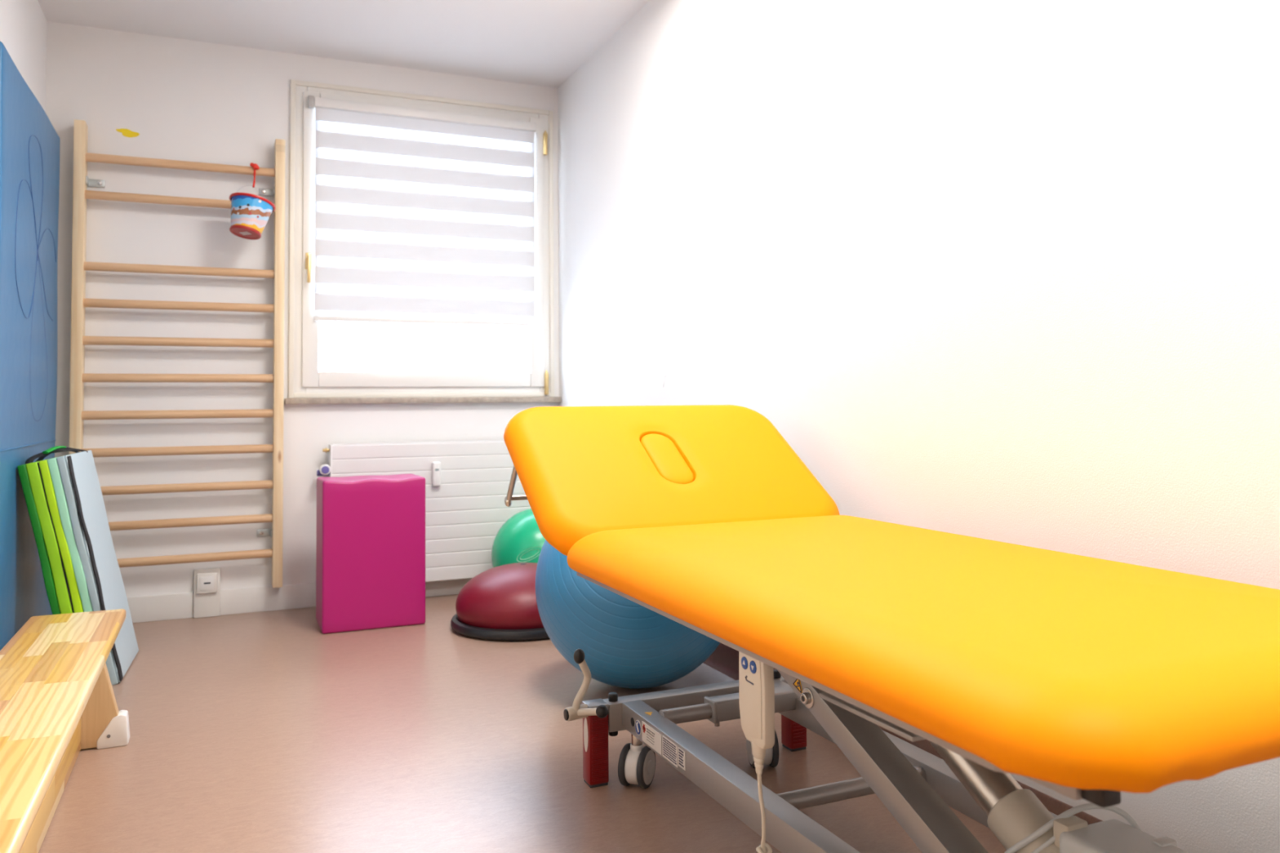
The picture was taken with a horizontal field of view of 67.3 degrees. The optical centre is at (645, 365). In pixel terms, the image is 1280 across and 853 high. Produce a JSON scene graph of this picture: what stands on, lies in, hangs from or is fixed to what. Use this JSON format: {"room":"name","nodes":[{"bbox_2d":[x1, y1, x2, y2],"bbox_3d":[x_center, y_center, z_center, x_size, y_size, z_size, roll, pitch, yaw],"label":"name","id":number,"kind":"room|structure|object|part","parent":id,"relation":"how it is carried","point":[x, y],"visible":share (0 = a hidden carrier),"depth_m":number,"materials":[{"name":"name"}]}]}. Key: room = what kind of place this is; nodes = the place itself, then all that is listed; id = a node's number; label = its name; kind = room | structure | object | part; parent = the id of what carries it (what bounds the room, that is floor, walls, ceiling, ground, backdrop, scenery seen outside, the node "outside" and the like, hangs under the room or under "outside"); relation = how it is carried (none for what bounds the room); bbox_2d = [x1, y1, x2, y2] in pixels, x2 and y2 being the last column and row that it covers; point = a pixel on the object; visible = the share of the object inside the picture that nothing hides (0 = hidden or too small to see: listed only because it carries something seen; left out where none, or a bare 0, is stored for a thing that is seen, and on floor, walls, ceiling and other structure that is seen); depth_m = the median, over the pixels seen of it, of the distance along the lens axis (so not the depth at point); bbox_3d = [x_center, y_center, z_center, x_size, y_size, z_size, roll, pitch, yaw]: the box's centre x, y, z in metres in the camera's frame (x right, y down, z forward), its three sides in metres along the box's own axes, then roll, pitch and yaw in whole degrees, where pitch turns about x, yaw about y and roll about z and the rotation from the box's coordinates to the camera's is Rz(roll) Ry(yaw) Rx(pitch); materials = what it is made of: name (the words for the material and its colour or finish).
{"room":"physiotherapy room","nodes":[
{"label":"physiotherapy room","id":0,"kind":"room"},
{"bbox_2d":[0,0,46,112],"bbox_3d":[-1.293,-0.309,0.952,0.250,2.516,7.060,0,-2,-24],"label":"wall","id":1,"kind":"structure","parent":0,"point":[23,23],"depth_m":3.62,"materials":[{"name":"white paint"}]},
{"bbox_2d":[45,21,559,597],"bbox_3d":[-1.522,-0.164,4.543,2.235,2.516,0.300,0,-2,-24],"label":"wall","id":2,"kind":"structure","parent":0,"point":[190,100],"depth_m":4.19,"materials":[{"name":"white paint"}]},
{"bbox_2d":[115,128,139,137],"bbox_3d":[-2.215,-0.995,4.109,0.090,0.036,0.002,0,-2,-24],"label":"paint splash","id":3,"kind":"object","parent":2,"relation":"attached to","point":[126,132],"visible":1,"depth_m":4.11,"materials":[{"name":"yellow paint"}]},
{"bbox_2d":[68,119,284,587],"bbox_3d":[-1.984,-0.021,4.111,0.813,1.972,0.104,0,-2,-24],"label":"wall bars","id":4,"kind":"object","parent":2,"relation":"attached to","point":[81,181],"visible":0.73,"depth_m":4.08,"materials":[{"name":"brown wood"}]},
{"bbox_2d":[229,162,275,239],"bbox_3d":[-1.676,-0.716,4.124,0.187,0.352,0.227,-1,-2,16],"label":"bucket","id":5,"kind":"object","parent":4,"relation":"hanging from","point":[251,213],"visible":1,"depth_m":4.04,"materials":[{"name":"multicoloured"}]},
{"bbox_3d":[-1.706,-0.826,4.194,0.039,0.127,0.147,0,-2,-24],"label":"cord","id":6,"kind":"part","parent":5,"relation":"part of","materials":[{"name":"red plastic"}]},
{"bbox_2d":[193,568,220,617],"bbox_3d":[-1.889,0.975,4.140,0.103,0.206,0.049,0,-2,-24],"label":"wall socket","id":7,"kind":"object","parent":2,"relation":"attached to","point":[206,594],"visible":1,"depth_m":4.12,"materials":[{"name":"white plastic"}]},
{"bbox_3d":[-1.884,0.935,4.129,0.081,0.085,0.017,0,-2,-24],"label":"socket frame","id":8,"kind":"part","parent":7,"relation":"part of","materials":[{"name":"white plastic"}]},
{"bbox_3d":[-1.881,0.934,4.121,0.055,0.059,0.004,0,-2,-24],"label":"plate","id":9,"kind":"part","parent":7,"relation":"part of","materials":[{"name":"white plastic"}]},
{"bbox_2d":[127,577,472,622],"bbox_3d":[-1.448,1.033,4.353,2.235,0.108,0.012,0,-2,-24],"label":"baseboard","id":10,"kind":"structure","parent":2,"relation":"attached to","point":[267,598],"depth_m":4.21,"materials":[{"name":"white paint"}]},
{"bbox_2d":[288,79,554,398],"bbox_3d":[-1.044,-0.574,4.613,1.254,1.451,0.132,0,-2,-24],"label":"window","id":11,"kind":"structure","parent":2,"relation":"in","point":[305,380],"depth_m":4.53,"materials":[{"name":"white paint"}]},
{"bbox_3d":[-1.524,-0.444,4.346,0.026,0.140,0.043,0,-2,-24],"label":"handle","id":12,"kind":"part","parent":11,"relation":"part of","materials":[{"name":"gold metal"}]},
{"bbox_2d":[307,95,537,326],"bbox_3d":[-1.036,-0.713,4.576,1.088,1.028,0.034,0,-2,-24],"label":"roller blind","id":13,"kind":"object","parent":11,"relation":"attached to","point":[424,216],"visible":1,"depth_m":4.57,"materials":[{"name":"fabric"}]},
{"bbox_3d":[-1.025,-0.211,4.564,1.042,0.023,0.014,0,-2,-24],"label":"rail","id":14,"kind":"part","parent":13,"relation":"part of","materials":[{"name":"white plastic"}]},
{"bbox_3d":[-0.541,-0.705,4.795,0.006,0.940,0.006,-3,-3,44],"label":"bead chain","id":15,"kind":"part","parent":13,"relation":"part of","materials":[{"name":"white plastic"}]},
{"bbox_2d":[284,396,560,404],"bbox_3d":[-1.033,0.165,4.583,1.294,0.028,0.095,0,-2,-24],"label":"window sill","id":16,"kind":"structure","parent":2,"relation":"attached to","point":[460,399],"depth_m":4.52,"materials":[{"name":"grey stone"}]},
{"bbox_2d":[316,440,531,582],"bbox_3d":[-0.982,0.681,4.501,1.063,0.646,0.143,0,-2,-24],"label":"radiator","id":17,"kind":"object","parent":2,"relation":"attached to","point":[467,482],"visible":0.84,"depth_m":4.50,"materials":[{"name":"white metal"}]},
{"bbox_3d":[-0.957,0.681,4.512,1.009,0.646,0.079,0,-2,-24],"label":"plate","id":18,"kind":"part","parent":17,"relation":"part of","materials":[{"name":"white metal"}]},
{"bbox_2d":[37,0,649,88],"bbox_3d":[-0.168,-1.656,1.508,2.735,0.200,7.060,0,-2,-24],"label":"ceiling","id":19,"kind":"structure","parent":0,"point":[538,42],"depth_m":4.09,"materials":[{"name":"white paint"}]},
{"bbox_2d":[38,594,1006,852],"bbox_3d":[-0.144,1.058,1.400,2.735,0.200,7.060,0,-2,-24],"label":"floor","id":20,"kind":"structure","parent":0,"point":[270,731],"depth_m":2.44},
{"bbox_2d":[0,40,60,650],"bbox_3d":[-2.143,0.053,3.296,0.073,1.990,1.110,0,-2,-24],"label":"mat","id":21,"kind":"object","parent":20,"relation":"on","point":[29,143],"visible":0.89,"depth_m":3.16,"materials":[{"name":"blue"}]},
{"bbox_2d":[0,608,129,852],"bbox_3d":[-0.959,0.792,1.273,0.277,0.335,3.065,0,-2,-24],"label":"bench","id":22,"kind":"object","parent":20,"relation":"on","point":[58,700],"visible":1,"depth_m":2.01,"materials":[{"name":"brown wood"}]},
{"bbox_3d":[-1.521,0.862,2.542,0.246,0.299,0.040,0,-2,-24],"label":"leg panel","id":23,"kind":"part","parent":22,"relation":"part of","materials":[{"name":"brown wood"}]},
{"bbox_2d":[17,445,138,685],"bbox_3d":[-1.937,0.663,3.305,0.302,0.776,0.454,0,-2,-21],"label":"mat","id":24,"kind":"object","parent":20,"relation":"on","point":[64,497],"visible":0.86,"depth_m":3.11,"materials":[{"name":"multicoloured plastic"}]},
{"bbox_3d":[-1.992,0.686,3.282,0.180,0.724,0.447,0,-2,-21],"label":"panel","id":25,"kind":"part","parent":24,"relation":"part of","materials":[{"name":"green plastic"}]},
{"bbox_3d":[-1.965,0.683,3.292,0.190,0.732,0.447,0,-2,-21],"label":"panel","id":26,"kind":"part","parent":24,"relation":"part of","materials":[{"name":"green plastic"}]},
{"bbox_3d":[-1.936,0.680,3.304,0.183,0.738,0.447,0,-2,-21],"label":"panel","id":27,"kind":"part","parent":24,"relation":"part of","materials":[{"name":"green plastic"}]},
{"bbox_3d":[-1.912,0.678,3.313,0.186,0.743,0.448,0,-2,-21],"label":"panel","id":28,"kind":"part","parent":24,"relation":"part of","materials":[{"name":"green plastic"}]},
{"bbox_3d":[-1.889,0.676,3.322,0.185,0.750,0.447,0,-2,-21],"label":"panel","id":29,"kind":"part","parent":24,"relation":"part of","materials":[{"name":"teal plastic"}]},
{"bbox_2d":[315,473,425,634],"bbox_3d":[-1.151,0.767,4.017,0.408,0.605,0.277,0,-2,-24],"label":"foam block","id":30,"kind":"object","parent":20,"relation":"on","point":[371,531],"visible":1,"depth_m":3.89,"materials":[{"name":"pink plastic"}]},
{"bbox_2d":[450,562,549,640],"bbox_3d":[-0.502,0.937,3.939,0.584,0.250,0.584,0,-2,-24],"label":"trainer","id":31,"kind":"object","parent":20,"relation":"on","point":[500,602],"visible":0.66,"depth_m":3.71,"materials":[{"name":"red plastic"}]},
{"bbox_2d":[491,508,545,568],"bbox_3d":[-0.492,0.867,4.408,0.426,0.426,0.426,0,-2,-24],"label":"exercise ball","id":32,"kind":"object","parent":20,"relation":"on","point":[520,539],"visible":0.39,"depth_m":4.25,"materials":[{"name":"teal plastic"}]},
{"bbox_2d":[535,539,719,688],"bbox_3d":[-0.029,0.699,3.097,0.648,0.649,0.648,-2,-3,40],"label":"exercise ball","id":33,"kind":"object","parent":20,"relation":"on","point":[624,643],"visible":0.41,"depth_m":2.84,"materials":[{"name":"blue plastic"}]},
{"bbox_2d":[503,404,1279,852],"bbox_3d":[0.371,0.519,1.749,0.788,0.896,2.004,0,-2,-24],"label":"table","id":34,"kind":"object","parent":20,"relation":"on","point":[1093,680],"visible":0.98,"depth_m":1.41,"materials":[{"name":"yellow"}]},
{"bbox_3d":[-0.156,0.682,2.254,0.027,0.035,0.027,0,-2,-24],"label":"lever knob","id":35,"kind":"part","parent":34,"relation":"part of","materials":[{"name":"black plastic"}]},
{"bbox_3d":[-0.142,0.759,2.235,0.057,0.143,0.101,1,-3,-34],"label":"brake lever","id":36,"kind":"part","parent":34,"relation":"part of","materials":[{"name":"beige plastic"}]},
{"bbox_3d":[-0.100,0.790,2.195,0.029,0.029,0.029,0,-2,-24],"label":"lever knob","id":37,"kind":"part","parent":34,"relation":"part of","materials":[{"name":"black plastic"}]},
{"bbox_2d":[635,720,640,734],"bbox_3d":[-0.018,0.828,2.199,0.001,0.030,0.030,0,-2,-24],"label":"print","id":38,"kind":"object","parent":34,"relation":"attached to","point":[637,723],"depth_m":2.20,"materials":[{"name":"blue"}]},
{"bbox_2d":[503,404,839,555],"bbox_3d":[0.065,0.272,2.446,0.788,0.342,0.490,0,-2,-24],"label":"cushion","id":39,"kind":"object","parent":34,"relation":"on","point":[582,472],"depth_m":2.38,"materials":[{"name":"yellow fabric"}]},
{"bbox_3d":[0.295,0.799,1.556,0.050,0.058,1.630,0,-2,-24],"label":"rail","id":40,"kind":"part","parent":34,"relation":"part of","materials":[{"name":"silver metal"}]},
{"bbox_2d":[738,651,774,852],"bbox_3d":[0.311,0.573,1.364,0.348,0.371,0.073,0,-2,-1],"label":"remote control","id":41,"kind":"object","parent":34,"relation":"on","point":[756,677],"visible":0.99,"depth_m":1.35,"materials":[{"name":"beige plastic"}]},
{"bbox_3d":[0.148,0.459,1.362,0.002,0.136,0.062,0,-2,-24],"label":"panel","id":42,"kind":"part","parent":41,"relation":"part of","materials":[{"name":"beige plastic"}]},
{"bbox_2d":[792,679,801,693],"bbox_3d":[0.269,0.564,1.703,0.002,0.027,0.027,0,-2,-24],"label":"print","id":43,"kind":"object","parent":34,"relation":"attached to","point":[797,683],"depth_m":1.70,"materials":[{"name":"yellow"}]},
{"bbox_2d":[802,687,813,708],"bbox_3d":[0.283,0.579,1.673,0.004,0.035,0.035,0,-2,-24],"label":"washer","id":44,"kind":"object","parent":34,"relation":"in","point":[807,692],"depth_m":1.66,"materials":[{"name":"silver metal"}]},
{"bbox_3d":[0.428,0.693,1.417,0.060,0.484,1.099,0,-2,-24],"label":"lifting arm","id":45,"kind":"part","parent":34,"relation":"part of","materials":[{"name":"silver metal"}]},
{"bbox_3d":[0.650,0.802,1.713,0.050,0.058,1.630,0,-2,-24],"label":"rail","id":46,"kind":"part","parent":34,"relation":"part of","materials":[{"name":"silver metal"}]},
{"bbox_2d":[566,515,1279,793],"bbox_3d":[0.438,0.365,1.600,0.776,0.087,1.400,0,-2,-24],"label":"cushion","id":47,"kind":"object","parent":34,"relation":"on","point":[1065,669],"depth_m":1.15,"materials":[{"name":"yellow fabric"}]},
{"bbox_3d":[0.429,0.440,1.618,0.544,0.038,1.215,0,-2,-24],"label":"frame","id":48,"kind":"part","parent":34,"relation":"part of","materials":[{"name":"silver metal"}]},
{"bbox_2d":[557,0,1279,852],"bbox_3d":[0.980,-0.289,1.956,0.250,2.516,7.060,0,-2,-24],"label":"wall","id":49,"kind":"structure","parent":0,"point":[1006,271],"depth_m":2.19,"materials":[{"name":"white paint"}]},
{"bbox_2d":[661,373,666,387],"bbox_3d":[0.069,0.058,3.685,0.016,0.052,0.029,0,-2,-24],"label":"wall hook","id":50,"kind":"object","parent":49,"relation":"attached to","point":[665,374],"visible":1,"depth_m":3.67,"materials":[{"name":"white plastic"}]},
{"bbox_2d":[703,642,1102,825],"bbox_3d":[0.879,0.920,1.825,0.022,0.090,6.498,0,-2,-24],"label":"baseboard","id":51,"kind":"structure","parent":49,"relation":"attached to","point":[725,659],"depth_m":2.36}
]}

